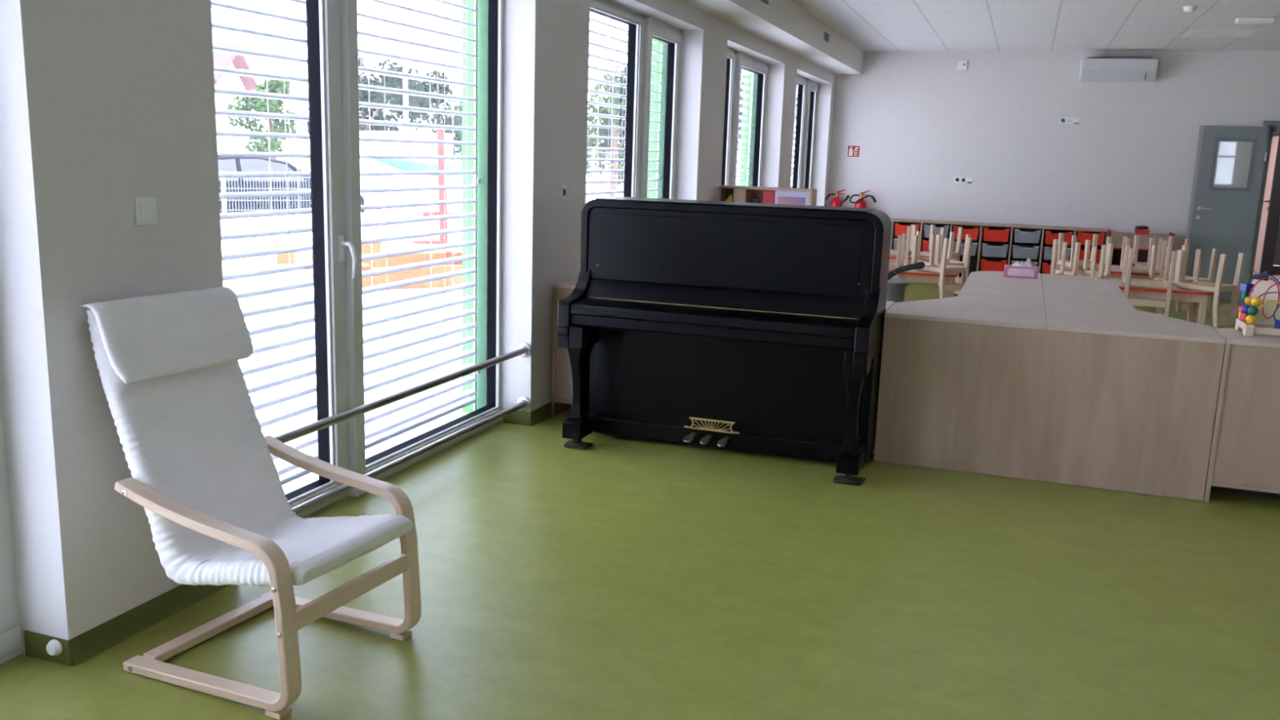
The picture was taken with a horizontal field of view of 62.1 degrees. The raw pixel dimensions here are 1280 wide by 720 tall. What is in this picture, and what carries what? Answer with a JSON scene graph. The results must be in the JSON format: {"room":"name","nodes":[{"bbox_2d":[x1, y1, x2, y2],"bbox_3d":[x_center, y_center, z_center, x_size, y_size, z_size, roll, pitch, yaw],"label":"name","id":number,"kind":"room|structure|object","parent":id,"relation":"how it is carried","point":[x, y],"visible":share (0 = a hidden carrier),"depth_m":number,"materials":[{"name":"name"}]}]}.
{"room":"kindergarten classroom","nodes":[
{"label":"kindergarten classroom","id":0,"kind":"room"},
{"bbox_2d":[0,0,835,653],"bbox_3d":[-0.687,-1.134,6.038,0.355,2.980,18.700,6,12,19],"label":"wall","id":1,"kind":"structure","parent":0,"point":[105,105],"depth_m":3.25,"materials":[{"name":"paint"}]},
{"bbox_2d":[0,393,22,664],"bbox_3d":[-2.357,-0.187,1.909,0.345,2.690,2.485,6,12,19],"label":"window","id":2,"kind":"structure","parent":1,"relation":"in","point":[11,642],"depth_m":3.15,"materials":[{"name":"white plastic"}]},
{"bbox_2d":[45,639,62,655],"bbox_3d":[-1.741,0.856,3.150,0.050,0.050,0.025,6,12,19],"label":"door stop","id":3,"kind":"object","parent":1,"relation":"attached to","point":[54,647],"visible":1,"depth_m":3.14,"materials":[{"name":"white plastic"}]},
{"bbox_2d":[134,196,157,225],"bbox_3d":[-1.516,-0.458,3.270,0.018,0.084,0.082,6,12,19],"label":"light switch","id":4,"kind":"object","parent":1,"relation":"attached to","point":[145,208],"visible":1,"depth_m":3.26,"materials":[{"name":"white plastic"}]},
{"bbox_2d":[23,401,551,666],"bbox_3d":[-0.629,0.294,6.305,0.188,0.080,18.350,6,12,19],"label":"baseboard","id":5,"kind":"structure","parent":1,"relation":"attached to","point":[81,648],"depth_m":3.36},
{"bbox_2d":[272,0,531,517],"bbox_3d":[-1.228,-0.711,4.793,0.489,2.690,2.525,6,12,19],"label":"window","id":6,"kind":"structure","parent":1,"relation":"in","point":[331,25],"depth_m":4.64,"materials":[{"name":"white plastic"}]},
{"bbox_2d":[210,0,318,484],"bbox_3d":[-1.551,-0.605,4.196,0.087,2.590,1.046,6,12,19],"label":"blind","id":7,"kind":"object","parent":6,"relation":"attached to","point":[287,472],"visible":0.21,"depth_m":4.33,"materials":[{"name":"metal"}]},
{"bbox_2d":[356,0,480,449],"bbox_3d":[-1.145,-0.808,5.307,0.087,2.590,1.346,6,12,19],"label":"blind","id":8,"kind":"object","parent":6,"relation":"attached to","point":[376,435],"visible":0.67,"depth_m":5.38,"materials":[{"name":"metal"}]},
{"bbox_2d":[590,0,681,199],"bbox_3d":[-0.227,-1.252,7.744,0.345,2.690,2.450,6,12,19],"label":"window","id":9,"kind":"structure","parent":1,"relation":"in","point":[642,29],"depth_m":7.91,"materials":[{"name":"white plastic"}]},
{"bbox_2d":[586,14,627,198],"bbox_3d":[-0.382,-1.190,7.400,0.087,2.590,1.566,6,12,19],"label":"blind","id":10,"kind":"object","parent":9,"relation":"attached to","point":[593,21],"visible":0.15,"depth_m":7.58,"materials":[{"name":"metal"}]},
{"bbox_2d":[622,24,664,198],"bbox_3d":[0.011,-1.386,8.476,0.087,2.590,0.751,6,12,19],"label":"blind","id":11,"kind":"object","parent":9,"relation":"attached to","point":[654,42],"visible":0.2,"depth_m":8.56,"materials":[{"name":"metal"}]},
{"bbox_2d":[720,48,768,186],"bbox_3d":[0.820,-1.775,10.612,0.345,2.690,2.412,6,12,19],"label":"window","id":12,"kind":"structure","parent":1,"relation":"in","point":[735,61],"depth_m":10.76,"materials":[{"name":"white plastic"}]},
{"bbox_2d":[735,68,755,186],"bbox_3d":[0.975,-1.867,11.114,0.087,2.590,1.209,6,12,19],"label":"blind","id":13,"kind":"object","parent":12,"relation":"attached to","point":[744,72],"visible":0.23,"depth_m":11.35,"materials":[{"name":"metal"}]},
{"bbox_2d":[681,0,863,74],"bbox_3d":[-0.302,-2.420,5.690,0.355,0.300,18.350,6,12,19],"label":"ceiling beam","id":14,"kind":"structure","parent":1,"relation":"attached to","point":[785,24],"depth_m":10.17,"materials":[{"name":"paint"}]},
{"bbox_2d":[792,75,817,188],"bbox_3d":[1.820,-2.274,13.351,0.345,2.690,2.360,6,12,19],"label":"window","id":15,"kind":"structure","parent":1,"relation":"in","point":[807,89],"depth_m":13.55,"materials":[{"name":"white plastic"}]},
{"bbox_2d":[790,84,798,187],"bbox_3d":[1.687,-2.223,13.066,0.087,2.590,1.606,6,12,19],"label":"blind","id":16,"kind":"object","parent":15,"relation":"attached to","point":[796,100],"visible":0.07,"depth_m":13.65,"materials":[{"name":"metal"}]},
{"bbox_2d":[0,265,1279,719],"bbox_3d":[4.455,0.287,7.715,9.400,0.120,24.800,6,12,19],"label":"floor","id":17,"kind":"structure","parent":0,"point":[620,577],"depth_m":3.76,"materials":[{"name":"green laminate"}]},
{"bbox_2d":[81,286,421,719],"bbox_3d":[-1.162,0.367,3.208,0.800,1.084,0.608,7,12,24],"label":"armchair","id":18,"kind":"object","parent":17,"relation":"on","point":[205,478],"visible":1,"depth_m":3.16,"materials":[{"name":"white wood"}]},
{"bbox_2d":[81,286,253,383],"bbox_3d":[-1.423,-0.087,3.254,0.163,0.227,0.524,7,12,24],"label":"pillow","id":19,"kind":"object","parent":18,"relation":"on","point":[140,340],"depth_m":3.19,"materials":[{"name":"white fabric"}]},
{"bbox_2d":[86,309,412,586],"bbox_3d":[-1.153,0.242,3.181,0.789,0.786,0.486,7,12,24],"label":"cushion","id":20,"kind":"object","parent":18,"relation":"on","point":[188,428],"depth_m":3.18,"materials":[{"name":"white fabric"}]},
{"bbox_2d":[551,277,577,415],"bbox_3d":[-0.017,-0.042,6.275,0.935,0.790,0.358,6,12,19],"label":"base cabinet","id":21,"kind":"object","parent":17,"relation":"on","point":[562,380],"visible":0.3,"depth_m":6.27,"materials":[{"name":"brown wood"}]},
{"bbox_2d":[564,440,592,449],"bbox_3d":[-0.334,0.455,5.693,0.140,0.016,0.112,6,12,19],"label":"pad","id":22,"kind":"object","parent":17,"relation":"on","point":[582,445],"visible":0.94,"depth_m":5.66,"materials":[{"name":"black rubber"}]},
{"bbox_2d":[556,196,891,479],"bbox_3d":[0.424,-0.160,5.545,1.598,1.295,0.632,6,12,19],"label":"piano","id":23,"kind":"object","parent":17,"relation":"on","point":[747,326],"visible":1,"depth_m":5.48,"materials":[{"name":"black wood"}]},
{"bbox_2d":[718,185,817,205],"bbox_3d":[1.081,-0.850,9.279,0.810,1.300,0.240,6,12,19],"label":"shelf","id":24,"kind":"object","parent":17,"relation":"on","point":[740,193],"visible":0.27,"depth_m":9.16,"materials":[{"name":"brown wood"}]},
{"bbox_2d":[762,190,778,204],"bbox_3d":[1.121,-1.370,9.137,0.100,0.176,0.160,6,12,19],"label":"box file","id":25,"kind":"object","parent":24,"relation":"on","point":[768,197],"visible":0.46,"depth_m":9.06,"materials":[{"name":"red cardboard"}]},
{"bbox_2d":[774,190,809,205],"bbox_3d":[1.287,-1.341,9.009,0.296,0.178,0.019,6,12,19],"label":"picture frame","id":26,"kind":"object","parent":24,"relation":"on","point":[792,197],"visible":0.56,"depth_m":8.99,"materials":[{"name":"paper"}]},
{"bbox_2d":[777,196,805,204],"bbox_3d":[1.283,-1.326,9.005,0.234,0.110,0.003,6,12,19],"label":"print","id":27,"kind":"object","parent":26,"relation":"attached to","point":[781,200],"depth_m":9.00},
{"bbox_2d":[833,475,865,485],"bbox_3d":[1.026,0.590,5.224,0.146,0.016,0.113,6,12,19],"label":"pad","id":28,"kind":"object","parent":17,"relation":"on","point":[841,479],"visible":0.97,"depth_m":5.20,"materials":[{"name":"black rubber"}]},
{"bbox_2d":[885,278,909,302],"bbox_3d":[1.945,-0.315,8.413,0.316,0.635,0.316,6,12,19],"label":"bin","id":29,"kind":"object","parent":17,"relation":"on","point":[895,291],"visible":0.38,"depth_m":8.25,"materials":[{"name":"grey plastic"}]},
{"bbox_2d":[887,261,924,280],"bbox_3d":[2.050,-0.402,8.357,0.314,0.762,0.032,6,12,19],"label":"tool","id":30,"kind":"object","parent":29,"relation":"in","point":[921,264],"visible":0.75,"depth_m":8.28,"materials":[{"name":"plastic"}]},
{"bbox_2d":[888,253,958,264],"bbox_3d":[2.841,-0.913,11.865,1.332,0.550,0.702,6,12,19],"label":"table","id":31,"kind":"object","parent":17,"relation":"on","point":[892,259],"visible":0.08,"depth_m":11.50,"materials":[{"name":"brown wood"}]},
{"bbox_2d":[889,224,914,264],"bbox_3d":[2.772,-1.176,11.639,0.364,0.615,0.415,6,12,19],"label":"child chair","id":32,"kind":"object","parent":31,"relation":"on","point":[892,252],"visible":0.34,"depth_m":11.42,"materials":[{"name":"brown wood"}]},
{"bbox_2d":[911,224,963,285],"bbox_3d":[3.222,-1.148,11.571,0.364,0.615,0.415,-7,14,-40],"label":"child chair","id":33,"kind":"object","parent":31,"relation":"on","point":[926,254],"visible":0.49,"depth_m":11.52,"materials":[{"name":"brown wood"}]},
{"bbox_2d":[888,264,959,297],"bbox_3d":[2.347,-0.638,10.367,1.432,0.550,0.702,6,12,19],"label":"table","id":34,"kind":"object","parent":17,"relation":"on","point":[913,275],"visible":0.27,"depth_m":9.91,"materials":[{"name":"brown wood"}]},
{"bbox_2d":[888,233,906,279],"bbox_3d":[2.304,-0.896,10.122,0.364,0.615,0.415,6,12,19],"label":"child chair","id":35,"kind":"object","parent":34,"relation":"on","point":[900,246],"visible":0.27,"depth_m":9.92,"materials":[{"name":"brown wood"}]},
{"bbox_2d":[911,234,972,298],"bbox_3d":[2.827,-0.855,9.996,0.364,0.615,0.415,-6,13,-35],"label":"child chair","id":36,"kind":"object","parent":34,"relation":"on","point":[942,268],"visible":0.7,"depth_m":9.90,"materials":[{"name":"brown wood"}]},
{"bbox_2d":[916,231,971,294],"bbox_3d":[2.985,-0.950,10.514,0.415,0.615,0.364,0,11,-10],"label":"child chair","id":37,"kind":"object","parent":34,"relation":"on","point":[931,261],"visible":0.57,"depth_m":10.55,"materials":[{"name":"brown wood"}]},
{"bbox_2d":[889,217,1107,277],"bbox_3d":[4.419,-1.374,13.832,2.972,0.805,0.415,6,12,19],"label":"shelf","id":38,"kind":"object","parent":17,"relation":"on","point":[975,264],"visible":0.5,"depth_m":13.79,"materials":[{"name":"brown wood"}]},
{"bbox_2d":[894,222,920,236],"bbox_3d":[3.551,-1.729,14.074,0.316,0.165,0.374,6,12,19],"label":"tray","id":39,"kind":"object","parent":38,"relation":"attached to","point":[900,228],"visible":0.59,"depth_m":13.94,"materials":[{"name":"red plastic"}]},
{"bbox_2d":[924,224,950,238],"bbox_3d":[3.900,-1.694,13.953,0.316,0.165,0.374,6,12,19],"label":"tray","id":40,"kind":"object","parent":38,"relation":"attached to","point":[926,228],"visible":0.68,"depth_m":13.81,"materials":[{"name":"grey plastic"}]},
{"bbox_2d":[952,241,978,256],"bbox_3d":[4.243,-1.463,13.870,0.316,0.165,0.374,6,12,19],"label":"tray","id":41,"kind":"object","parent":38,"relation":"in","point":[975,245],"visible":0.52,"depth_m":13.71,"materials":[{"name":"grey plastic"}]},
{"bbox_2d":[953,226,979,239],"bbox_3d":[4.250,-1.660,13.832,0.316,0.165,0.374,6,12,19],"label":"tray","id":42,"kind":"object","parent":38,"relation":"attached to","point":[974,231],"visible":0.8,"depth_m":13.66,"materials":[{"name":"red plastic"}]},
{"bbox_2d":[980,257,1006,271],"bbox_3d":[4.586,-1.232,13.787,0.316,0.165,0.374,6,12,19],"label":"tray","id":43,"kind":"object","parent":38,"relation":"in","point":[987,264],"visible":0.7,"depth_m":13.63,"materials":[{"name":"red plastic"}]},
{"bbox_2d":[982,243,1008,257],"bbox_3d":[4.593,-1.429,13.749,0.316,0.165,0.374,6,12,19],"label":"tray","id":44,"kind":"object","parent":38,"relation":"in","point":[990,250],"visible":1,"depth_m":13.59,"materials":[{"name":"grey plastic"}]},
{"bbox_2d":[983,227,1009,241],"bbox_3d":[4.599,-1.625,13.710,0.316,0.165,0.374,6,12,19],"label":"tray","id":45,"kind":"object","parent":38,"relation":"attached to","point":[989,233],"visible":1,"depth_m":13.55,"materials":[{"name":"red plastic"}]},
{"bbox_2d":[1013,244,1039,259],"bbox_3d":[4.942,-1.394,13.627,0.316,0.165,0.374,6,12,19],"label":"tray","id":46,"kind":"object","parent":38,"relation":"in","point":[1020,251],"visible":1,"depth_m":13.47,"materials":[{"name":"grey plastic"}]},
{"bbox_2d":[1013,229,1040,244],"bbox_3d":[4.948,-1.590,13.589,0.316,0.165,0.374,6,12,19],"label":"tray","id":47,"kind":"object","parent":38,"relation":"attached to","point":[1023,236],"visible":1,"depth_m":13.43,"materials":[{"name":"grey plastic"}]},
{"bbox_2d":[1041,262,1051,274],"bbox_3d":[5.285,-1.163,13.544,0.316,0.165,0.374,6,12,19],"label":"tray","id":48,"kind":"object","parent":38,"relation":"in","point":[1046,266],"visible":0.31,"depth_m":13.41,"materials":[{"name":"red plastic"}]},
{"bbox_2d":[1043,246,1071,260],"bbox_3d":[5.291,-1.359,13.506,0.316,0.165,0.374,6,12,19],"label":"tray","id":49,"kind":"object","parent":38,"relation":"in","point":[1047,251],"visible":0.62,"depth_m":13.37,"materials":[{"name":"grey plastic"}]},
{"bbox_2d":[1044,231,1072,245],"bbox_3d":[5.298,-1.555,13.468,0.316,0.165,0.374,6,12,19],"label":"tray","id":50,"kind":"object","parent":38,"relation":"attached to","point":[1050,236],"visible":0.84,"depth_m":13.32,"materials":[{"name":"red plastic"}]},
{"bbox_2d":[1079,248,1101,263],"bbox_3d":[5.641,-1.324,13.385,0.316,0.165,0.374,6,12,19],"label":"tray","id":51,"kind":"object","parent":38,"relation":"in","point":[1082,251],"visible":0.46,"depth_m":13.22,"materials":[{"name":"red plastic"}]},
{"bbox_2d":[1076,231,1105,245],"bbox_3d":[5.648,-1.540,13.343,0.316,0.165,0.374,6,12,19],"label":"tray","id":52,"kind":"object","parent":38,"relation":"in","point":[1082,236],"visible":0.84,"depth_m":13.19,"materials":[{"name":"red plastic"}]},
{"bbox_2d":[873,271,1226,501],"bbox_3d":[2.432,-0.009,6.514,1.560,0.790,2.710,6,12,19],"label":"base cabinet","id":53,"kind":"object","parent":17,"relation":"on","point":[1050,378],"visible":0.98,"depth_m":5.28,"materials":[{"name":"brown wood"}]},
{"bbox_2d":[1003,257,1038,278],"bbox_3d":[2.657,-0.647,7.400,0.224,0.137,0.112,6,12,19],"label":"tissue box","id":54,"kind":"object","parent":53,"relation":"on","point":[1025,269],"visible":1,"depth_m":7.37,"materials":[{"name":"pink cardboard"}]},
{"bbox_2d":[1056,263,1174,314],"bbox_3d":[4.852,-0.672,10.959,1.152,0.550,0.702,6,12,19],"label":"table","id":55,"kind":"object","parent":17,"relation":"on","point":[1116,272],"visible":0.09,"depth_m":10.64,"materials":[{"name":"brown wood"}]},
{"bbox_2d":[1057,232,1112,268],"bbox_3d":[4.532,-0.977,10.909,0.415,0.615,0.364,2,11,-1],"label":"child chair","id":56,"kind":"object","parent":55,"relation":"on","point":[1068,263],"visible":0.38,"depth_m":10.79,"materials":[{"name":"brown wood"}]},
{"bbox_2d":[1120,236,1167,300],"bbox_3d":[4.998,-0.901,10.595,0.364,0.615,0.415,6,12,19],"label":"child chair","id":57,"kind":"object","parent":55,"relation":"on","point":[1159,269],"visible":0.58,"depth_m":10.46,"materials":[{"name":"brown wood"}]},
{"bbox_2d":[1132,235,1191,271],"bbox_3d":[5.340,-0.954,10.927,0.415,0.615,0.364,2,11,-1],"label":"child chair","id":58,"kind":"object","parent":55,"relation":"on","point":[1152,242],"visible":0.29,"depth_m":11.02,"materials":[{"name":"brown wood"}]},
{"bbox_2d":[1106,229,1174,266],"bbox_3d":[6.181,-1.197,13.229,0.724,0.800,0.380,6,12,19],"label":"shelf","id":59,"kind":"object","parent":17,"relation":"on","point":[1117,237],"visible":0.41,"depth_m":13.09,"materials":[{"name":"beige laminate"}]},
{"bbox_2d":[1134,225,1150,235],"bbox_3d":[6.195,-1.603,13.107,0.168,0.107,0.120,6,12,19],"label":"basket","id":60,"kind":"object","parent":59,"relation":"on","point":[1140,229],"visible":1,"depth_m":13.07,"materials":[{"name":"red plastic"}]},
{"bbox_2d":[1102,277,1213,324],"bbox_3d":[4.382,-0.423,9.599,1.302,0.550,0.722,6,12,19],"label":"table","id":61,"kind":"object","parent":17,"relation":"on","point":[1192,296],"visible":0.28,"depth_m":9.17,"materials":[{"name":"brown wood"}]},
{"bbox_2d":[1049,241,1106,278],"bbox_3d":[3.899,-0.725,9.506,0.364,0.615,0.415,9,13,34],"label":"child chair","id":62,"kind":"object","parent":61,"relation":"on","point":[1064,244],"visible":0.31,"depth_m":9.50,"materials":[{"name":"brown wood"}]},
{"bbox_2d":[1053,239,1113,279],"bbox_3d":[4.108,-0.802,9.940,0.364,0.615,0.415,0,11,-10],"label":"child chair","id":63,"kind":"object","parent":61,"relation":"on","point":[1085,271],"visible":0.5,"depth_m":9.78,"materials":[{"name":"brown wood"}]},
{"bbox_2d":[1122,245,1177,316],"bbox_3d":[4.439,-0.669,9.308,0.364,0.615,0.415,6,12,19],"label":"child chair","id":64,"kind":"object","parent":61,"relation":"on","point":[1167,283],"visible":0.76,"depth_m":9.16,"materials":[{"name":"brown wood"}]},
{"bbox_2d":[1149,244,1218,316],"bbox_3d":[4.911,-0.718,9.639,0.415,0.615,0.364,-2,12,-20],"label":"child chair","id":65,"kind":"object","parent":61,"relation":"on","point":[1180,307],"visible":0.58,"depth_m":9.59,"materials":[{"name":"brown wood"}]},
{"bbox_2d":[1173,248,1244,327],"bbox_3d":[4.892,-0.627,9.165,0.364,0.615,0.415,-6,14,-37],"label":"child chair","id":66,"kind":"object","parent":61,"relation":"on","point":[1218,286],"visible":0.98,"depth_m":9.09,"materials":[{"name":"brown wood"}]},
{"bbox_2d":[1203,327,1279,502],"bbox_3d":[3.536,0.333,4.937,1.607,0.790,0.420,6,12,19],"label":"base cabinet","id":67,"kind":"object","parent":17,"relation":"on","point":[1244,458],"visible":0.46,"depth_m":4.97,"materials":[{"name":"brown wood"}]},
{"bbox_2d":[1235,274,1279,336],"bbox_3d":[3.119,-0.255,5.068,0.442,0.286,0.240,5,12,18],"label":"bead maze","id":68,"kind":"object","parent":67,"relation":"on","point":[1245,322],"visible":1,"depth_m":5.08,"materials":[{"name":"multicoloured wood"}]},
{"bbox_2d":[791,0,1279,50],"bbox_3d":[3.455,-2.261,4.321,9.545,0.150,18.700,6,12,19],"label":"ceiling","id":69,"kind":"structure","parent":0,"point":[868,24],"depth_m":10.81,"materials":[{"name":"tile"}]},
{"bbox_2d":[1182,30,1257,37],"bbox_3d":[6.095,-3.430,11.190,0.620,0.007,0.620,6,12,19],"label":"recessed light","id":70,"kind":"object","parent":69,"relation":"in","point":[1202,33],"visible":1,"depth_m":11.13,"materials":[{"name":"white plastic"}]},
{"bbox_2d":[1235,17,1274,24],"bbox_3d":[5.765,-3.181,9.973,0.310,0.052,0.120,6,12,19],"label":"emergency light","id":71,"kind":"object","parent":69,"relation":"attached to","point":[1250,20],"visible":1,"depth_m":9.93,"materials":[{"name":"white plastic"}]},
{"bbox_2d":[826,50,1279,263],"bbox_3d":[6.728,-2.273,13.141,8.745,2.980,0.150,6,12,19],"label":"wall","id":72,"kind":"structure","parent":0,"point":[919,122],"depth_m":13.55,"materials":[{"name":"paint"}]},
{"bbox_2d":[824,189,849,206],"bbox_3d":[2.679,-2.041,14.458,0.344,0.566,0.224,6,12,19],"label":"fire extinguisher","id":73,"kind":"object","parent":72,"relation":"attached to","point":[836,202],"visible":0.41,"depth_m":14.39,"materials":[{"name":"red metal"}]},
{"bbox_2d":[846,145,860,157],"bbox_3d":[2.886,-2.819,14.359,0.170,0.160,0.007,6,12,19],"label":"fire sign","id":74,"kind":"object","parent":72,"relation":"attached to","point":[853,151],"visible":1,"depth_m":14.36,"materials":[{"name":"red plastic"}]},
{"bbox_2d":[848,190,876,208],"bbox_3d":[3.010,-2.010,14.350,0.364,0.566,0.211,6,12,19],"label":"fire extinguisher","id":75,"kind":"object","parent":72,"relation":"attached to","point":[860,202],"visible":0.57,"depth_m":14.28,"materials":[{"name":"red metal"}]},
{"bbox_2d":[954,176,973,183],"bbox_3d":[4.246,-2.361,13.941,0.232,0.080,0.016,6,12,19],"label":"wall socket","id":76,"kind":"object","parent":72,"relation":"attached to","point":[957,179],"visible":1,"depth_m":13.93,"materials":[{"name":"white plastic"}]},
{"bbox_2d":[1059,117,1079,124],"bbox_3d":[5.417,-3.015,13.395,0.233,0.075,0.016,6,12,19],"label":"wall socket","id":77,"kind":"object","parent":72,"relation":"attached to","point":[1063,120],"visible":1,"depth_m":13.39,"materials":[{"name":"white plastic"}]},
{"bbox_2d":[1079,57,1158,82],"bbox_3d":[5.861,-3.555,13.023,0.860,0.288,0.222,6,12,19],"label":"air conditioner","id":78,"kind":"object","parent":72,"relation":"attached to","point":[1135,69],"visible":1,"depth_m":12.94,"materials":[{"name":"plastic"}]},
{"bbox_2d":[1184,120,1279,301],"bbox_3d":[7.171,-1.800,12.877,0.920,2.160,0.109,6,12,19],"label":"door","id":79,"kind":"structure","parent":72,"relation":"in","point":[1224,220],"depth_m":12.90,"materials":[{"name":"grey paint"}]},
{"bbox_2d":[1244,124,1279,302],"bbox_3d":[7.963,-1.727,12.790,1.030,2.120,0.190,6,12,19],"label":"trim","id":80,"kind":"structure","parent":72,"relation":"attached to","point":[1273,129],"depth_m":12.81,"materials":[{"name":"grey metal"}]},
{"bbox_2d":[1273,220,1279,266],"bbox_3d":[9.232,-2.627,15.591,3.700,2.900,6.200,6,12,19],"label":"wall","id":81,"kind":"structure","parent":0,"point":[1277,255],"depth_m":18.32,"materials":[{"name":"paint"}]},
{"bbox_3d":[9.516,-2.589,15.441,0.100,2.900,6.100,6,12,19],"label":"wall","id":82,"kind":"structure","parent":0,"visible":0},
{"bbox_2d":[1253,133,1279,275],"bbox_3d":[9.966,-2.502,16.907,0.214,2.200,1.130,6,12,19],"label":"door","id":83,"kind":"structure","parent":82,"relation":"in","point":[1270,215],"depth_m":16.51,"materials":[{"name":"pink laminate"}]},
{"label":"outside","id":84,"kind":"structure","parent":0,"visible":0},
{"bbox_2d":[221,157,792,484],"bbox_3d":[-31.958,-8.556,47.909,87.010,0.200,150.000,6,12,19],"label":"ground","id":85,"kind":"structure","parent":84,"point":[228,246],"depth_m":9.98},
{"bbox_2d":[213,43,257,151],"bbox_3d":[-14.207,-6.046,26.766,8.000,4.060,6.200,0,11,-10],"label":"house","id":86,"kind":"structure","parent":85,"relation":"on","point":[220,60],"depth_m":27.37,"materials":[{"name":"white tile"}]},
{"bbox_2d":[226,71,300,159],"bbox_3d":[-8.048,-4.607,22.809,1.211,3.147,1.489,6,12,19],"label":"tree","id":87,"kind":"object","parent":85,"relation":"on","point":[257,104],"visible":0.7,"depth_m":22.53,"materials":[{"name":"green plant"}]},
{"bbox_2d":[274,243,299,264],"bbox_3d":[-4.890,-1.473,14.748,0.300,0.260,0.300,0,11,-9],"label":"block","id":88,"kind":"object","parent":85,"relation":"on","point":[284,258],"visible":0.56,"depth_m":14.63,"materials":[{"name":"orange wood"}]},
{"bbox_2d":[217,156,364,213],"bbox_3d":[-7.432,-3.100,19.654,4.220,1.420,1.688,-6,13,-35],"label":"car","id":89,"kind":"object","parent":85,"relation":"on","point":[227,164],"visible":0.12,"depth_m":19.10,"materials":[{"name":"blue paint"}]},
{"bbox_2d":[303,84,308,171],"bbox_3d":[-7.062,-4.373,22.518,0.060,2.850,0.057,6,12,19],"label":"pole","id":90,"kind":"object","parent":85,"relation":"on","point":[304,85],"visible":0.34,"depth_m":22.41,"materials":[{"name":"grey metal"}]},
{"bbox_2d":[248,140,370,212],"bbox_3d":[-7.375,-4.065,23.818,2.562,1.730,0.060,0,11,-12],"label":"fence panel","id":91,"kind":"object","parent":85,"relation":"on","point":[367,168],"visible":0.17,"depth_m":23.97,"materials":[{"name":"metal"}]},
{"bbox_2d":[220,212,453,240],"bbox_3d":[-7.138,-2.221,17.751,8.700,0.440,0.246,-6,13,-35],"label":"wall","id":92,"kind":"structure","parent":85,"relation":"on","point":[253,224],"depth_m":18.54,"materials":[{"name":"white concrete"}]},
{"bbox_2d":[218,171,226,213],"bbox_3d":[-7.813,-2.708,17.154,2.162,0.700,0.060,-6,13,-35],"label":"fence panel","id":93,"kind":"object","parent":92,"relation":"on","point":[223,188],"visible":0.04,"depth_m":17.74,"materials":[{"name":"metal"}]},
{"bbox_2d":[225,176,311,212],"bbox_3d":[-6.048,-2.893,18.402,2.162,0.700,0.060,-6,13,-35],"label":"fence panel","id":94,"kind":"object","parent":92,"relation":"on","point":[228,188],"visible":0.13,"depth_m":18.15,"materials":[{"name":"metal"}]},
{"bbox_2d":[302,54,424,133],"bbox_3d":[-8.533,-7.502,33.285,3.770,4.809,2.524,3,11,6],"label":"tree","id":95,"kind":"object","parent":85,"relation":"on","point":[378,97],"visible":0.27,"depth_m":32.80,"materials":[{"name":"green plant"}]},
{"bbox_2d":[361,241,382,253],"bbox_3d":[-4.171,-1.757,16.432,0.380,0.220,0.380,0,11,-9],"label":"block","id":96,"kind":"object","parent":85,"relation":"on","point":[376,246],"visible":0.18,"depth_m":16.28,"materials":[{"name":"orange wood"}]},
{"bbox_2d":[302,248,462,289],"bbox_3d":[-2.869,-1.147,13.313,2.240,0.295,1.640,-5,13,-32],"label":"sandpit","id":97,"kind":"object","parent":85,"relation":"on","point":[382,263],"visible":0.25,"depth_m":12.76,"materials":[{"name":"orange wood"}]},
{"bbox_2d":[403,62,408,132],"bbox_3d":[-6.725,-6.505,30.538,0.150,4.000,0.143,6,12,19],"label":"pole","id":98,"kind":"object","parent":85,"relation":"on","point":[405,64],"visible":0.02,"depth_m":30.31,"materials":[{"name":"white metal"}]},
{"bbox_2d":[359,130,454,209],"bbox_3d":[-6.424,-5.131,28.735,2.100,2.010,1.940,-7,14,-38],"label":"hut","id":99,"kind":"object","parent":85,"relation":"on","point":[408,148],"visible":0.5,"depth_m":27.91,"materials":[{"name":"grey metal"}]},
{"bbox_2d":[360,152,462,195],"bbox_3d":[-3.950,-3.102,20.038,3.851,1.500,0.425,11,14,38],"label":"tarpaulin","id":100,"kind":"object","parent":85,"relation":"on","point":[405,165],"visible":0.39,"depth_m":20.07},
{"bbox_2d":[369,144,455,212],"bbox_3d":[-4.859,-4.085,24.340,2.562,1.730,0.060,0,11,-12],"label":"fence panel","id":101,"kind":"object","parent":85,"relation":"on","point":[446,147],"visible":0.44,"depth_m":24.26,"materials":[{"name":"metal"}]},
{"bbox_2d":[393,69,462,162],"bbox_3d":[-7.288,-8.467,39.242,4.042,4.513,3.012,-1,11,-16],"label":"tree","id":102,"kind":"object","parent":85,"relation":"on","point":[422,102],"visible":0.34,"depth_m":38.63,"materials":[{"name":"green plant"}]},
{"bbox_2d":[413,128,462,244],"bbox_3d":[-3.077,-2.960,18.344,1.654,1.982,0.187,-1,11,-13],"label":"climbing frame","id":103,"kind":"object","parent":85,"relation":"on","point":[443,239],"visible":0.52,"depth_m":18.27,"materials":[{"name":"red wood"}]},
{"bbox_2d":[587,150,595,201],"bbox_3d":[-2.343,-4.105,24.864,2.562,1.730,0.060,0,11,-12],"label":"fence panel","id":104,"kind":"object","parent":85,"relation":"on","point":[593,151],"visible":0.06,"depth_m":25.04,"materials":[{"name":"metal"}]},
{"bbox_2d":[586,64,626,197],"bbox_3d":[-0.613,-5.479,26.407,3.091,3.966,3.348,11,14,39],"label":"tree","id":105,"kind":"object","parent":85,"relation":"on","point":[616,90],"visible":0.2,"depth_m":26.29,"materials":[{"name":"green plant"}]},
{"bbox_2d":[737,73,797,152],"bbox_3d":[3.234,-6.302,29.728,2.563,4.555,3.276,0,11,-10],"label":"tree","id":106,"kind":"object","parent":85,"relation":"on","point":[742,82],"visible":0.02,"depth_m":29.51,"materials":[{"name":"green plant"}]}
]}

